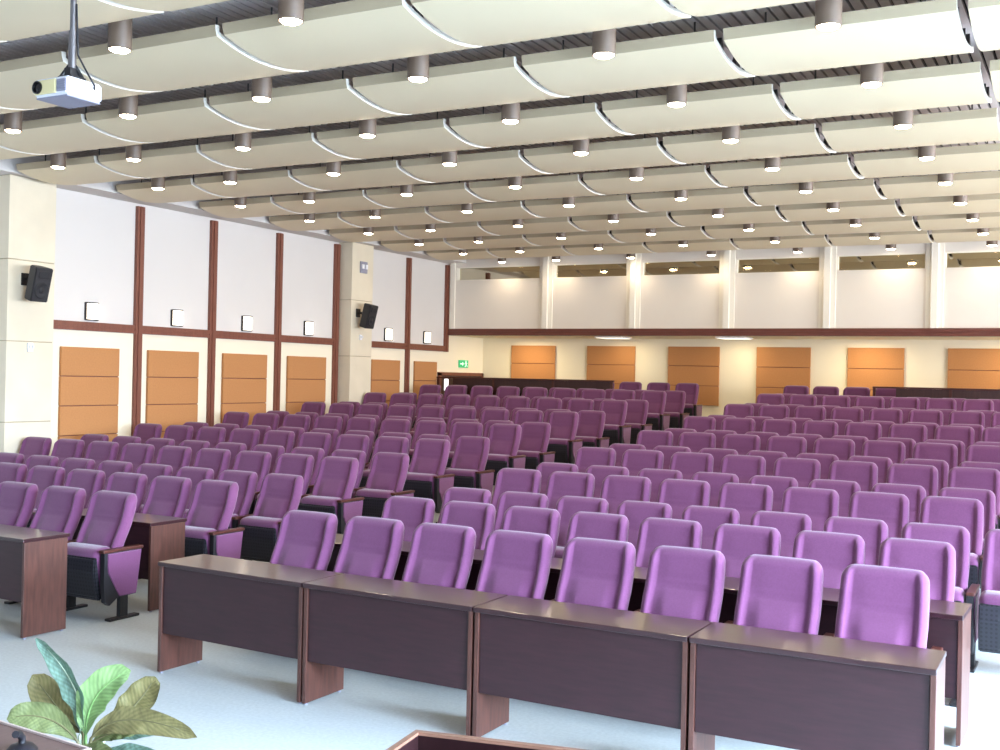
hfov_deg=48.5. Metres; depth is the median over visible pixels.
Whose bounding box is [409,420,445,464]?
chair
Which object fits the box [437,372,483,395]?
door
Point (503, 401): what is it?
chair
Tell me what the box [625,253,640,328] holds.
trim
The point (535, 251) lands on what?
ceiling panel
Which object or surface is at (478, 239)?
recessed light
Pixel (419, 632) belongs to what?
desk
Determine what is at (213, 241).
trim
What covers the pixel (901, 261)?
window
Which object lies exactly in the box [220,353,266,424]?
acoustic panel
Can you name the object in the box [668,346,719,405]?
acoustic panel
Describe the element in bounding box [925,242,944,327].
column
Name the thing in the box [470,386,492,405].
chair
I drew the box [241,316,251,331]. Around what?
wall sconce
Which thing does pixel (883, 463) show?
chair
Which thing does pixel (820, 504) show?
chair
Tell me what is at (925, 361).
wall
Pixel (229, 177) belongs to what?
recessed light
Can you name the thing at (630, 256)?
recessed light
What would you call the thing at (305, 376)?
acoustic panel
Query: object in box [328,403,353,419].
chair
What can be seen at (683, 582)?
chair
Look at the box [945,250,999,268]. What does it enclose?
window
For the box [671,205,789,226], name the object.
ceiling panel
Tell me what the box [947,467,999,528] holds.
chair
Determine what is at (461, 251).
recessed light
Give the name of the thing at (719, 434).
chair
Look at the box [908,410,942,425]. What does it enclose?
chair
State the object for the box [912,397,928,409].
chair
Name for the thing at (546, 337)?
ceiling
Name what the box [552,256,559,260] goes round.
recessed light
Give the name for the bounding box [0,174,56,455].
pillar
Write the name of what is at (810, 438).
chair
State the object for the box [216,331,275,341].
trim
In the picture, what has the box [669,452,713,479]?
chair
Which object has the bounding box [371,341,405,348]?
trim
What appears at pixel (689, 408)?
seat cushion
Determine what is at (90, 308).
wall sconce
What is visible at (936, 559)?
chair
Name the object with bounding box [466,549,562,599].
desk
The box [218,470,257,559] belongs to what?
chair
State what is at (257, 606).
desk
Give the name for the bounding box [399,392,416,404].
chair
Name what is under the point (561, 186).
ceiling panel
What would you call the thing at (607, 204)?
ceiling panel
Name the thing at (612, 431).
seat cushion
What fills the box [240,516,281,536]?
seat cushion
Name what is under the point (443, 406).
chair
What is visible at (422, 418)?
chair
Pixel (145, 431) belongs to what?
chair
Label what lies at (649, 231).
recessed light
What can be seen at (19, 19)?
ceiling panel
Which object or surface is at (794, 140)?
ceiling panel
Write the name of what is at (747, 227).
recessed light
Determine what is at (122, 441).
chair
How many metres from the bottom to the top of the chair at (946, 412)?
1.003 m
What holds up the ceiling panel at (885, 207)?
hanging from the ceiling at (231, 10)
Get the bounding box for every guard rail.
[437,376,614,396]
[872,386,999,398]
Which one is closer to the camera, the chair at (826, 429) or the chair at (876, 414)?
the chair at (826, 429)
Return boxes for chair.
[0,452,23,463]
[0,462,26,482]
[0,481,37,603]
[19,436,51,463]
[24,455,58,482]
[25,465,64,527]
[29,486,87,610]
[51,439,84,466]
[60,458,94,485]
[64,469,105,508]
[66,490,142,621]
[80,434,108,457]
[84,441,118,469]
[97,460,132,489]
[105,472,147,578]
[112,436,140,460]
[119,443,154,472]
[133,423,161,443]
[135,463,172,512]
[141,476,191,517]
[145,438,174,463]
[155,445,191,476]
[163,425,193,445]
[175,466,213,517]
[179,440,209,466]
[183,422,208,439]
[184,479,244,558]
[193,448,230,479]
[195,426,225,447]
[213,423,239,441]
[215,442,246,469]
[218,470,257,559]
[222,412,248,427]
[228,428,259,450]
[232,451,271,513]
[238,473,303,561]
[244,425,271,444]
[251,413,278,429]
[252,444,284,473]
[254,453,313,509]
[262,430,294,452]
[267,411,288,428]
[270,510,337,570]
[277,427,304,448]
[282,414,310,431]
[290,447,324,493]
[295,412,318,431]
[298,432,331,457]
[298,456,363,533]
[301,402,325,415]
[310,428,338,455]
[311,449,365,497]
[313,416,342,435]
[324,413,348,434]
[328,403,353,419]
[333,516,404,579]
[334,434,368,469]
[339,401,359,416]
[345,417,375,446]
[345,430,374,468]
[354,452,414,517]
[355,414,379,442]
[357,404,382,428]
[359,436,408,486]
[362,392,386,403]
[366,402,387,429]
[366,432,411,467]
[369,419,409,461]
[373,416,411,445]
[374,405,412,441]
[381,496,434,541]
[388,393,413,406]
[394,403,415,429]
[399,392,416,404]
[401,523,475,590]
[403,438,454,522]
[408,434,449,469]
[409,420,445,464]
[410,404,444,430]
[410,406,443,441]
[411,417,444,442]
[412,394,441,427]
[416,385,440,405]
[424,393,442,404]
[437,487,491,522]
[439,501,495,549]
[442,385,466,405]
[444,395,469,423]
[444,436,494,494]
[445,407,475,434]
[446,422,482,466]
[448,419,478,436]
[450,405,474,408]
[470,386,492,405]
[473,395,495,405]
[474,396,499,419]
[475,530,554,600]
[478,407,505,422]
[480,408,508,434]
[482,420,513,437]
[485,423,525,485]
[491,468,541,510]
[494,491,548,530]
[497,387,519,406]
[501,396,524,406]
[501,506,559,556]
[504,397,529,420]
[510,408,537,421]
[513,410,543,425]
[517,422,554,469]
[524,387,547,404]
[530,397,553,407]
[535,398,561,415]
[536,462,577,493]
[543,409,570,422]
[545,471,594,508]
[547,411,582,463]
[548,388,555,396]
[552,388,575,399]
[554,496,608,557]
[554,537,640,611]
[561,398,583,409]
[562,511,628,557]
[567,399,593,412]
[574,447,615,472]
[575,410,609,447]
[576,388,592,397]
[581,389,605,399]
[585,465,628,497]
[593,398,614,410]
[599,400,631,446]
[600,475,650,513]
[605,389,624,398]
[609,443,645,466]
[610,390,635,399]
[617,500,671,548]
[619,382,641,389]
[621,449,663,475]
[624,399,651,443]
[634,390,653,399]
[635,517,701,567]
[636,430,672,449]
[637,468,682,501]
[640,390,669,430]
[640,545,733,623]
[647,382,669,390]
[653,446,690,469]
[657,479,709,518]
[664,391,689,427]
[664,428,695,445]
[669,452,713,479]
[675,383,702,415]
[678,432,715,452]
[681,505,739,549]
[682,416,715,432]
[691,472,738,506]
[698,448,737,472]
[704,430,736,448]
[707,415,735,429]
[712,524,780,577]
[717,483,772,524]
[720,455,765,483]
[721,417,754,433]
[721,434,760,454]
[723,404,753,417]
[733,554,834,636]
[745,403,768,415]
[745,416,773,431]
[745,432,778,450]
[746,450,787,475]
[748,475,797,511]
[750,511,811,556]
[756,394,784,404]
[758,405,789,418]
[760,419,795,435]
[766,436,806,457]
[773,457,820,487]
[777,393,792,403]
[780,404,803,417]
[781,487,838,530]
[783,385,808,394]
[784,418,812,433]
[788,394,816,405]
[788,433,822,452]
[792,530,864,588]
[794,406,825,420]
[796,453,838,478]
[802,420,837,437]
[808,394,824,404]
[808,479,859,516]
[813,386,838,394]
[813,438,854,460]
[816,405,839,418]
[821,395,849,406]
[822,419,852,434]
[823,516,887,565]
[828,460,877,491]
[831,407,863,421]
[832,435,867,455]
[834,564,942,649]
[839,395,857,406]
[843,387,869,395]
[844,422,881,439]
[848,456,892,482]
[848,491,908,537]
[853,406,876,420]
[854,396,884,407]
[862,440,904,463]
[864,421,894,436]
[869,408,902,423]
[871,483,925,522]
[875,396,892,408]
[876,388,895,396]
[877,437,915,458]
[878,538,956,706]
[886,463,937,496]
[888,408,916,423]
[888,424,926,443]
[889,397,919,409]
[901,522,979,672]
[902,458,948,492]
[905,422,938,439]
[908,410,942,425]
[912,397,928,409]
[912,442,957,470]
[919,496,983,602]
[924,398,955,409]
[925,439,964,466]
[928,409,955,425]
[934,425,974,457]
[938,487,995,588]
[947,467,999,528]
[948,411,984,428]
[949,398,964,410]
[949,424,983,442]
[958,461,999,528]
[961,399,993,410]
[965,445,999,462]
[968,410,996,427]
[974,441,999,445]
[978,529,999,653]
[982,427,999,441]
[986,399,999,411]
[990,412,999,426]
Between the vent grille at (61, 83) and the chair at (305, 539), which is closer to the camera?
the vent grille at (61, 83)
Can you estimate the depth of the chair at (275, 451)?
13.76 m
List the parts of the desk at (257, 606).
panel, modesty panel, panel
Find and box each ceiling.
[0,0,999,249]
[462,336,999,339]
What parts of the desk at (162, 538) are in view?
modesty panel, panel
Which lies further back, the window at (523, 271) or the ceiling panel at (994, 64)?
the window at (523, 271)
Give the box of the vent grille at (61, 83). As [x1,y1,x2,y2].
[56,78,66,90]
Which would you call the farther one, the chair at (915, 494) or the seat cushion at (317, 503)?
the seat cushion at (317, 503)
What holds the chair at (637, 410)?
on the floor
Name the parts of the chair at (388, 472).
backrest, armrest, panel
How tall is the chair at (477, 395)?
1.003 m
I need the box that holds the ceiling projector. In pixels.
[32,0,100,108]
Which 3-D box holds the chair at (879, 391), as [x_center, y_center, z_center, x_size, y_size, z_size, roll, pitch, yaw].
[7.080,0.733,20.264,0.562,1.003,0.466,1,0,28]
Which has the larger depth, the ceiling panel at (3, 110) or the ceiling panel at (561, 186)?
the ceiling panel at (561, 186)
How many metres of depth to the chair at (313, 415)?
18.22 m
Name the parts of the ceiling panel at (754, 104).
suspension rod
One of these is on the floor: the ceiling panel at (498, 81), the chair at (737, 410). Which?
the chair at (737, 410)
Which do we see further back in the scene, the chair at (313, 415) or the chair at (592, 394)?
the chair at (592, 394)
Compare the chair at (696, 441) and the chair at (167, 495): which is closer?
the chair at (167, 495)
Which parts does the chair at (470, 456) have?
backrest, arm frame, armrest, panel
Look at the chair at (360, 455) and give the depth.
13.15 m
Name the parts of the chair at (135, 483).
backrest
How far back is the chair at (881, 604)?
6.24 m
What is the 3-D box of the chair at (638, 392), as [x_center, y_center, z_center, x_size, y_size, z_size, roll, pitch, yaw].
[2.749,0.789,21.488,0.562,1.003,0.466,1,0,28]
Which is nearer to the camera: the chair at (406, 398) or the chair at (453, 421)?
the chair at (453, 421)
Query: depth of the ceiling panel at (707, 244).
20.32 m
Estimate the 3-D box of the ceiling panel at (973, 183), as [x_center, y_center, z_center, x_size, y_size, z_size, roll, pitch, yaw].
[5.692,-2.435,13.959,1.585,0.322,1.120,1,0,28]
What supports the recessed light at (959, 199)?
in the ceiling at (231, 10)
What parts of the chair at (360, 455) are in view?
backrest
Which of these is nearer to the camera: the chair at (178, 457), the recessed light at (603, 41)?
the recessed light at (603, 41)
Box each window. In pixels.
[458,265,539,280]
[554,262,626,277]
[642,259,719,275]
[736,256,819,273]
[837,253,925,270]
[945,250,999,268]
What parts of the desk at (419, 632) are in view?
panel, modesty panel, panel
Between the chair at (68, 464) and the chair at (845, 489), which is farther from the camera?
the chair at (68, 464)
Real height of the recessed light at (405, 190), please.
0.325 m
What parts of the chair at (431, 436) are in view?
backrest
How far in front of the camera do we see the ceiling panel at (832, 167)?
13.00 m
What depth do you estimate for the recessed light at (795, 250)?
20.55 m
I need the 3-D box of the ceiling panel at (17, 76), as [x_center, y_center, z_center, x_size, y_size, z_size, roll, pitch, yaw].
[-4.008,-2.653,9.925,1.585,0.322,1.120,1,0,28]
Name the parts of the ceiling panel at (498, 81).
suspension rod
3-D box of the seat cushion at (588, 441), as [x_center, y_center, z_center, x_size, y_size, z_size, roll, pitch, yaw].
[1.332,1.179,17.705,0.480,0.395,0.185,1,6,28]
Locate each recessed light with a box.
[3,111,22,132]
[50,153,65,168]
[107,18,132,53]
[118,95,137,118]
[125,144,141,161]
[151,177,164,189]
[223,171,236,183]
[234,197,246,207]
[235,132,251,150]
[251,76,271,101]
[278,0,303,25]
[303,192,315,202]
[304,213,314,221]
[326,161,340,175]
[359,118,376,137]
[363,227,373,234]
[369,209,380,217]
[400,184,413,195]
[407,54,428,81]
[414,239,423,244]
[425,211,435,231]
[442,151,457,165]
[459,249,467,254]
[461,203,472,212]
[473,224,482,242]
[498,258,505,262]
[501,103,519,123]
[508,176,521,188]
[512,219,523,226]
[515,235,524,252]
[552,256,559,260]
[556,232,565,238]
[562,197,574,206]
[573,139,588,155]
[592,28,615,58]
[594,244,602,249]
[595,336,631,338]
[608,214,618,221]
[626,253,634,258]
[629,167,643,179]
[646,228,655,234]
[666,84,686,106]
[674,190,687,200]
[678,240,687,245]
[706,251,715,255]
[712,208,723,216]
[715,337,752,339]
[722,125,739,142]
[743,223,754,230]
[764,157,780,170]
[770,236,779,242]
[793,248,802,252]
[799,182,812,192]
[815,0,841,30]
[826,202,839,210]
[849,218,861,225]
[860,62,883,87]
[869,232,879,238]
[886,244,895,249]
[893,110,912,128]
[918,145,935,160]
[937,173,953,184]
[953,195,967,204]
[966,213,979,220]
[977,228,988,234]
[986,241,997,246]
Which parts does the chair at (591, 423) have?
backrest, panel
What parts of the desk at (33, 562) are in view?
modesty panel, panel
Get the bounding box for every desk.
[0,524,69,638]
[72,508,186,611]
[157,554,343,703]
[302,573,506,735]
[327,534,410,580]
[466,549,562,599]
[472,595,712,749]
[628,567,739,622]
[688,622,945,749]
[818,587,971,747]
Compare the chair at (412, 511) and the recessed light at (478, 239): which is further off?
the recessed light at (478, 239)
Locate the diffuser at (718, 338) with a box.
[718,338,750,339]
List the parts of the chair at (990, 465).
backrest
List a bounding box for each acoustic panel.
[58,346,119,441]
[145,350,198,437]
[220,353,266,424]
[286,356,325,414]
[370,359,399,405]
[413,361,436,401]
[511,345,555,378]
[586,346,635,388]
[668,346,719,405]
[756,347,810,400]
[847,348,904,395]
[947,348,999,388]
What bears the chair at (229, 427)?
on the floor
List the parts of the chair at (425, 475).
backrest, arm frame, armrest, panel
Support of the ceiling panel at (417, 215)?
hanging from the ceiling at (231, 10)
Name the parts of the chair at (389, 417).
backrest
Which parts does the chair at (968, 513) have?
backrest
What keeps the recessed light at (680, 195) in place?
in the ceiling at (231, 10)
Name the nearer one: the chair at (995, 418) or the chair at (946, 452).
the chair at (946, 452)
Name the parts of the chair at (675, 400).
backrest, arm frame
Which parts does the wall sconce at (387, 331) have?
lamp shade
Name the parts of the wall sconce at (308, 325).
lamp shade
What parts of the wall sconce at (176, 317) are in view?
lamp shade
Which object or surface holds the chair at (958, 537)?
on the floor
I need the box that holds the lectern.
[386,730,587,749]
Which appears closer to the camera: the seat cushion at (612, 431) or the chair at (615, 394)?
the seat cushion at (612, 431)
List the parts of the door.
pane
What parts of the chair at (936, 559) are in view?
backrest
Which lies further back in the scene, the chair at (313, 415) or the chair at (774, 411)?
the chair at (313, 415)
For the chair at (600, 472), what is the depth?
11.66 m
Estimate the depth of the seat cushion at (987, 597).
7.81 m
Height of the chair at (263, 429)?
1.003 m
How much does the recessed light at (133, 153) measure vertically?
0.325 m
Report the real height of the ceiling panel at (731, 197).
0.322 m
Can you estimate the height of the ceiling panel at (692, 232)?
0.322 m
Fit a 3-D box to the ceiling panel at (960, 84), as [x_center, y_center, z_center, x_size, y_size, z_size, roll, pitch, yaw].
[3.366,-2.492,9.651,1.585,0.322,1.120,1,0,28]
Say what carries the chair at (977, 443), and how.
on the floor
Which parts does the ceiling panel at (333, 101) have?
suspension rod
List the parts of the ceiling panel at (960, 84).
suspension rod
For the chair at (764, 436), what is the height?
1.003 m
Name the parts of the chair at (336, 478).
backrest, arm frame, armrest, panel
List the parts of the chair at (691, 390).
backrest, panel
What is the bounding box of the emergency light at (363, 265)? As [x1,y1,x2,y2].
[360,261,367,273]
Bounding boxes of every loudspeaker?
[21,265,52,301]
[356,303,377,328]
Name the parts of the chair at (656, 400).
backrest, arm frame, panel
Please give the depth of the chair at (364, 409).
18.83 m
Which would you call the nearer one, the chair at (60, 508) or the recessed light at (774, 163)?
the chair at (60, 508)
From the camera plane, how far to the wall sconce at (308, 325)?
20.22 m
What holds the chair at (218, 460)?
on the floor
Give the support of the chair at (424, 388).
on the floor
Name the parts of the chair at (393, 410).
backrest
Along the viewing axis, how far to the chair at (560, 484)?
10.78 m
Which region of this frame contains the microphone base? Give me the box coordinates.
[6,730,37,749]
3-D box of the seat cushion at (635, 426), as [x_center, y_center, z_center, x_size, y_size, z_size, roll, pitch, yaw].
[2.252,1.042,19.404,0.480,0.395,0.185,1,6,28]
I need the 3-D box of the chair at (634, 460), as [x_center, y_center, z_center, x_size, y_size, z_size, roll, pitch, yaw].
[1.553,1.345,12.363,0.562,1.003,0.466,1,0,28]
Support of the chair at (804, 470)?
on the floor
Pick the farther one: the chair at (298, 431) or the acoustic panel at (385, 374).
the acoustic panel at (385, 374)
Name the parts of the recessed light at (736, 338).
frame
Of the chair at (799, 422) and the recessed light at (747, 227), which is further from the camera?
the recessed light at (747, 227)
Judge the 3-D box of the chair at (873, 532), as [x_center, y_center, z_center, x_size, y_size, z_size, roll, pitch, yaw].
[2.695,1.610,8.436,0.562,1.003,0.466,1,0,28]
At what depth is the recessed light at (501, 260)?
23.52 m
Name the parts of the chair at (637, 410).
backrest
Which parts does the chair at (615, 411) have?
backrest, arm frame, panel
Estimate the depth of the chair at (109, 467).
12.34 m
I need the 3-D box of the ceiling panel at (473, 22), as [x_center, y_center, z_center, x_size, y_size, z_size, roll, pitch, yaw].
[0.359,-2.561,7.566,1.585,0.322,1.120,1,0,28]
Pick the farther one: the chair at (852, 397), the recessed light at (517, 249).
the recessed light at (517, 249)
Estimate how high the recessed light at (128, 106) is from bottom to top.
0.325 m
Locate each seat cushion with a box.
[67,542,109,594]
[185,526,216,554]
[229,514,237,528]
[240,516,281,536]
[301,495,341,533]
[356,488,393,497]
[362,469,369,476]
[406,472,436,500]
[444,468,477,487]
[448,451,453,457]
[487,454,509,467]
[517,450,540,464]
[549,438,568,462]
[554,546,563,557]
[575,436,596,446]
[604,424,619,442]
[624,423,641,430]
[647,413,659,430]
[664,412,679,427]
[684,404,693,415]
[954,587,964,602]
[970,553,979,583]
[979,590,999,605]
[995,515,998,528]
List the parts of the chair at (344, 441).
backrest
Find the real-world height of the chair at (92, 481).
1.003 m
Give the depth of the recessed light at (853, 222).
16.90 m
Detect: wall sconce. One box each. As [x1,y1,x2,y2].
[84,302,98,320]
[170,309,182,326]
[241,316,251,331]
[303,321,313,335]
[384,328,392,340]
[423,331,430,343]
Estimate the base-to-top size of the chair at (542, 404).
1.003 m
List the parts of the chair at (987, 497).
backrest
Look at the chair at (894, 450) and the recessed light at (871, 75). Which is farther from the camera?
the chair at (894, 450)
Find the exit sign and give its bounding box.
[458,360,467,367]
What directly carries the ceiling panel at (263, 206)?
hanging from the ceiling at (231, 10)
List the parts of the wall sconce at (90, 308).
lamp shade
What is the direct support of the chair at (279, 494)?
on the floor
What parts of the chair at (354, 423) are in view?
backrest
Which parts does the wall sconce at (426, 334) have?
lamp shade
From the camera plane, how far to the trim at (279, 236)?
19.50 m
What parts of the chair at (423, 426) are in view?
backrest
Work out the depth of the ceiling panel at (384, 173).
13.93 m
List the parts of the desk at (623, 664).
panel, modesty panel, panel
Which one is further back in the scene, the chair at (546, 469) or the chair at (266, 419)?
the chair at (266, 419)
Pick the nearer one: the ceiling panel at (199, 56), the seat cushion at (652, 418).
the ceiling panel at (199, 56)
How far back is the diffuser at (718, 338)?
22.06 m
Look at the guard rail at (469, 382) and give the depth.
23.13 m
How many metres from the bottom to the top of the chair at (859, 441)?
1.003 m
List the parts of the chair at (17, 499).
backrest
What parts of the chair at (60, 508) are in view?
backrest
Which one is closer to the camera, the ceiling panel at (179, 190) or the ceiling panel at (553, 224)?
the ceiling panel at (179, 190)
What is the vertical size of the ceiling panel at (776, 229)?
0.322 m
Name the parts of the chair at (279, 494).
backrest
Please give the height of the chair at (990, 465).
1.003 m
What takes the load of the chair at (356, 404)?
on the floor
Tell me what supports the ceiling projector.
hanging from the ceiling at (231, 10)
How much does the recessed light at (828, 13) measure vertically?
0.325 m
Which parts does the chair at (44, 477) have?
backrest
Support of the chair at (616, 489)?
on the floor
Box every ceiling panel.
[0,0,163,40]
[0,48,162,108]
[0,107,33,113]
[0,107,157,153]
[0,145,48,159]
[16,149,147,184]
[67,17,305,90]
[86,89,275,142]
[98,138,247,177]
[110,0,228,10]
[116,174,236,202]
[194,166,329,196]
[199,195,304,217]
[200,126,358,168]
[209,70,410,128]
[222,0,481,70]
[269,212,365,230]
[274,188,392,213]
[292,157,436,189]
[317,112,491,158]
[329,226,414,241]
[341,207,450,226]
[353,48,567,113]
[367,181,494,207]
[381,238,460,251]
[397,221,496,238]
[401,146,553,181]
[411,0,690,45]
[426,248,500,259]
[428,201,545,222]
[446,234,538,248]
[449,95,635,146]
[469,173,604,201]
[481,217,585,234]
[489,245,577,257]
[521,22,754,96]
[524,134,686,173]
[525,194,646,217]
[526,230,625,245]
[564,242,657,254]
[572,211,685,230]
[583,163,726,194]
[602,77,800,133]
[611,226,714,242]
[631,187,761,211]
[646,238,742,252]
[663,120,835,163]
[668,0,814,15]
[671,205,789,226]
[705,221,814,238]
[710,153,864,186]
[723,0,973,75]
[733,235,834,249]
[748,171,886,205]
[780,55,991,118]
[780,199,905,221]
[806,216,921,234]
[822,104,999,151]
[828,221,934,245]
[854,141,999,177]
[879,170,999,198]
[900,193,999,215]
[917,212,999,230]
[932,228,999,242]
[968,0,999,51]
[990,59,999,101]
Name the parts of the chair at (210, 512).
backrest, arm frame, armrest, panel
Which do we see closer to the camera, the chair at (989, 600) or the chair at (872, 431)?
the chair at (989, 600)
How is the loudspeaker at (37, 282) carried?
attached to the pillar at (27, 205)
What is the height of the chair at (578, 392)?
1.003 m
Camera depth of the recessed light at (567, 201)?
15.60 m
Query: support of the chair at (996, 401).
on the floor
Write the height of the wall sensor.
0.120 m
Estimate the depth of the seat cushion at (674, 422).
20.96 m
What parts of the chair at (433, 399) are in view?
backrest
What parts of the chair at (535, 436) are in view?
backrest, arm frame, armrest, panel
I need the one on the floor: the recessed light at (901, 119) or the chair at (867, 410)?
the chair at (867, 410)
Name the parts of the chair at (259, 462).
backrest, arm frame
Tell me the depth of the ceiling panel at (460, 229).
19.00 m
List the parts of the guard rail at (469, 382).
handrail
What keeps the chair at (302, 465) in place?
on the floor
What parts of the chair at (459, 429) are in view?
backrest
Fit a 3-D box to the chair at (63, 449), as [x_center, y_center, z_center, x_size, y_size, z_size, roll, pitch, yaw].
[-5.548,1.317,13.982,0.562,1.003,0.466,1,0,28]
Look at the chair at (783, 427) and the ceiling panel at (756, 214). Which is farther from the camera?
the ceiling panel at (756, 214)
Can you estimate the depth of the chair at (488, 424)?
16.63 m
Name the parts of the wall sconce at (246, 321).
lamp shade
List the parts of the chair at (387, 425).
backrest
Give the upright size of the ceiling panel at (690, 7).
0.322 m
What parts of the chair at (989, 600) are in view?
backrest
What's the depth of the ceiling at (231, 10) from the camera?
10.01 m
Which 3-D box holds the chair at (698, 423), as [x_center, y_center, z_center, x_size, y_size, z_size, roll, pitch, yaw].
[2.815,1.101,16.015,0.630,1.003,0.466,1,0,28]
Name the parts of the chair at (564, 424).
backrest, armrest, arm frame, panel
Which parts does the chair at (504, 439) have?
backrest, arm frame, armrest, panel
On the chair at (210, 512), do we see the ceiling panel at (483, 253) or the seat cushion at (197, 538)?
the seat cushion at (197, 538)
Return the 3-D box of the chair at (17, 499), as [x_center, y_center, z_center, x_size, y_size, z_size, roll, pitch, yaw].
[-4.372,1.457,9.731,0.562,1.003,0.466,1,0,28]
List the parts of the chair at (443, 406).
backrest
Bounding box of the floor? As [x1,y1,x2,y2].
[0,485,999,749]
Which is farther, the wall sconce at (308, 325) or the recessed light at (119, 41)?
the wall sconce at (308, 325)
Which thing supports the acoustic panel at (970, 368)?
attached to the wall at (925, 361)
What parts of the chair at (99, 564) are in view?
backrest, armrest, arm frame, panel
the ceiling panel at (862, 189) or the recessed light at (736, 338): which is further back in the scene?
the recessed light at (736, 338)
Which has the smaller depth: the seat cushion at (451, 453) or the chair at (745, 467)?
the chair at (745, 467)
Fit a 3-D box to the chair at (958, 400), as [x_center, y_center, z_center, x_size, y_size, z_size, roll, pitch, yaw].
[7.686,0.894,18.798,0.562,1.003,0.466,1,0,28]
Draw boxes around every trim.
[0,156,465,263]
[53,320,134,332]
[131,206,144,435]
[143,326,209,337]
[206,220,217,426]
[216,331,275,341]
[273,233,283,410]
[281,335,333,344]
[331,244,340,403]
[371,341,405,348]
[404,258,411,392]
[410,344,444,351]
[443,265,449,351]
[448,328,999,336]
[449,263,455,328]
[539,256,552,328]
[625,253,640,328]
[719,250,735,327]
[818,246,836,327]
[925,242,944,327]
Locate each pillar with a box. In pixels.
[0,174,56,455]
[337,242,373,404]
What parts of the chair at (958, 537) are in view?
backrest, arm frame, armrest, panel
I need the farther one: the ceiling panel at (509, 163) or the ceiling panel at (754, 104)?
the ceiling panel at (509, 163)
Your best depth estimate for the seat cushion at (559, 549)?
9.40 m
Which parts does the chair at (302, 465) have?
backrest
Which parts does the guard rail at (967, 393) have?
handrail, infill panel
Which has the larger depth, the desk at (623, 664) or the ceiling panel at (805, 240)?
the ceiling panel at (805, 240)
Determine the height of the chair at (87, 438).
1.003 m
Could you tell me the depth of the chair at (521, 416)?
17.41 m
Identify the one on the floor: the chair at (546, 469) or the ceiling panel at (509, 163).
the chair at (546, 469)
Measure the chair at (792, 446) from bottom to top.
1.003 m
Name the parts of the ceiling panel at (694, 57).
suspension rod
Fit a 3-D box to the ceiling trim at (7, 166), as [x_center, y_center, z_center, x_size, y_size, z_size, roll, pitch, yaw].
[-6.789,-2.740,13.703,0.470,0.260,24.600,1,0,28]
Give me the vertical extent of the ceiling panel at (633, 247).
0.322 m
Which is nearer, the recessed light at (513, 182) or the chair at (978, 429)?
the recessed light at (513, 182)
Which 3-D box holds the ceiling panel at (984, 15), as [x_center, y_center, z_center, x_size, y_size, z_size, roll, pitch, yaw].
[4.047,-2.480,7.429,1.585,0.322,1.120,1,0,28]
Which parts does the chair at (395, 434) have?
backrest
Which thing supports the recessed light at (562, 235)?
in the ceiling at (231, 10)
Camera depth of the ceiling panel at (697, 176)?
13.79 m
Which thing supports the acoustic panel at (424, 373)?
attached to the wall at (95, 235)
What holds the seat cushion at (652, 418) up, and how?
on the chair at (656, 400)
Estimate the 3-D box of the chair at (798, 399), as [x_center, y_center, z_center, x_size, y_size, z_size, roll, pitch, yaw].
[5.195,0.840,19.110,0.562,1.003,0.466,1,0,28]
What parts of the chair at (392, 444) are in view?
backrest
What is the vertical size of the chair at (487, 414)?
1.003 m
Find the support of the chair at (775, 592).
on the floor
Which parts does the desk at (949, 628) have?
modesty panel, panel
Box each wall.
[50,188,482,455]
[448,232,999,336]
[482,338,999,416]
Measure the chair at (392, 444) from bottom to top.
1.003 m
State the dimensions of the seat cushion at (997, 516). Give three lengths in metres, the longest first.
0.480 x 0.395 x 0.185 m
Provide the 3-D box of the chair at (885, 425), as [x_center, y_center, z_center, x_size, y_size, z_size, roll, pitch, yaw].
[5.352,1.156,15.713,0.562,1.003,0.466,1,0,28]
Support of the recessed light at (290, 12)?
in the ceiling at (231, 10)
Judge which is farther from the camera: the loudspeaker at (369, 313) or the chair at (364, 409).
the loudspeaker at (369, 313)
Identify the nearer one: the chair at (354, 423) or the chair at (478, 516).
the chair at (478, 516)
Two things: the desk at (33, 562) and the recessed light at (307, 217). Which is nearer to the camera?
the desk at (33, 562)
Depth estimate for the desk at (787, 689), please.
5.36 m
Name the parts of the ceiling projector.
panel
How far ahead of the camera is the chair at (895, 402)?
18.44 m
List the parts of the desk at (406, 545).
modesty panel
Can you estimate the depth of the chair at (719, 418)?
16.95 m
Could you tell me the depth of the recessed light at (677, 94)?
9.72 m
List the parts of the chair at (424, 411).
backrest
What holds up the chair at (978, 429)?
on the floor
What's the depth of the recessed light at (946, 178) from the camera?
13.24 m
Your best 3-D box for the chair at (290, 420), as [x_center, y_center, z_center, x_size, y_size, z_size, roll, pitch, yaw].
[-3.209,1.112,17.052,0.562,1.003,0.466,1,0,28]
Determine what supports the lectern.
on the floor
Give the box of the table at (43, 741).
[0,720,90,749]
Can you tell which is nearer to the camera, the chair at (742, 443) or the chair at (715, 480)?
the chair at (715, 480)
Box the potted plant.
[7,638,196,749]
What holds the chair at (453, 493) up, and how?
on the floor
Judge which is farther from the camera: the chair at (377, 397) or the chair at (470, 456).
the chair at (377, 397)
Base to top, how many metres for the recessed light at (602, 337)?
0.036 m
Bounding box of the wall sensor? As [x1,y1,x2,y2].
[27,343,33,351]
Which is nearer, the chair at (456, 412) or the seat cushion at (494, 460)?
the seat cushion at (494, 460)
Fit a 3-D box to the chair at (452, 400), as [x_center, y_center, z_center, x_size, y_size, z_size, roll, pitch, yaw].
[-0.825,0.867,20.177,0.562,1.003,0.466,1,0,28]
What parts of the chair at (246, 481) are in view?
arm frame, backrest, armrest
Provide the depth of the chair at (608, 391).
21.97 m
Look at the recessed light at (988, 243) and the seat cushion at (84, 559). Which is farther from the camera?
the recessed light at (988, 243)
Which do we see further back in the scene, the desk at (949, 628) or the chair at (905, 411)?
the chair at (905, 411)
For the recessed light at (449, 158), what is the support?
in the ceiling at (231, 10)

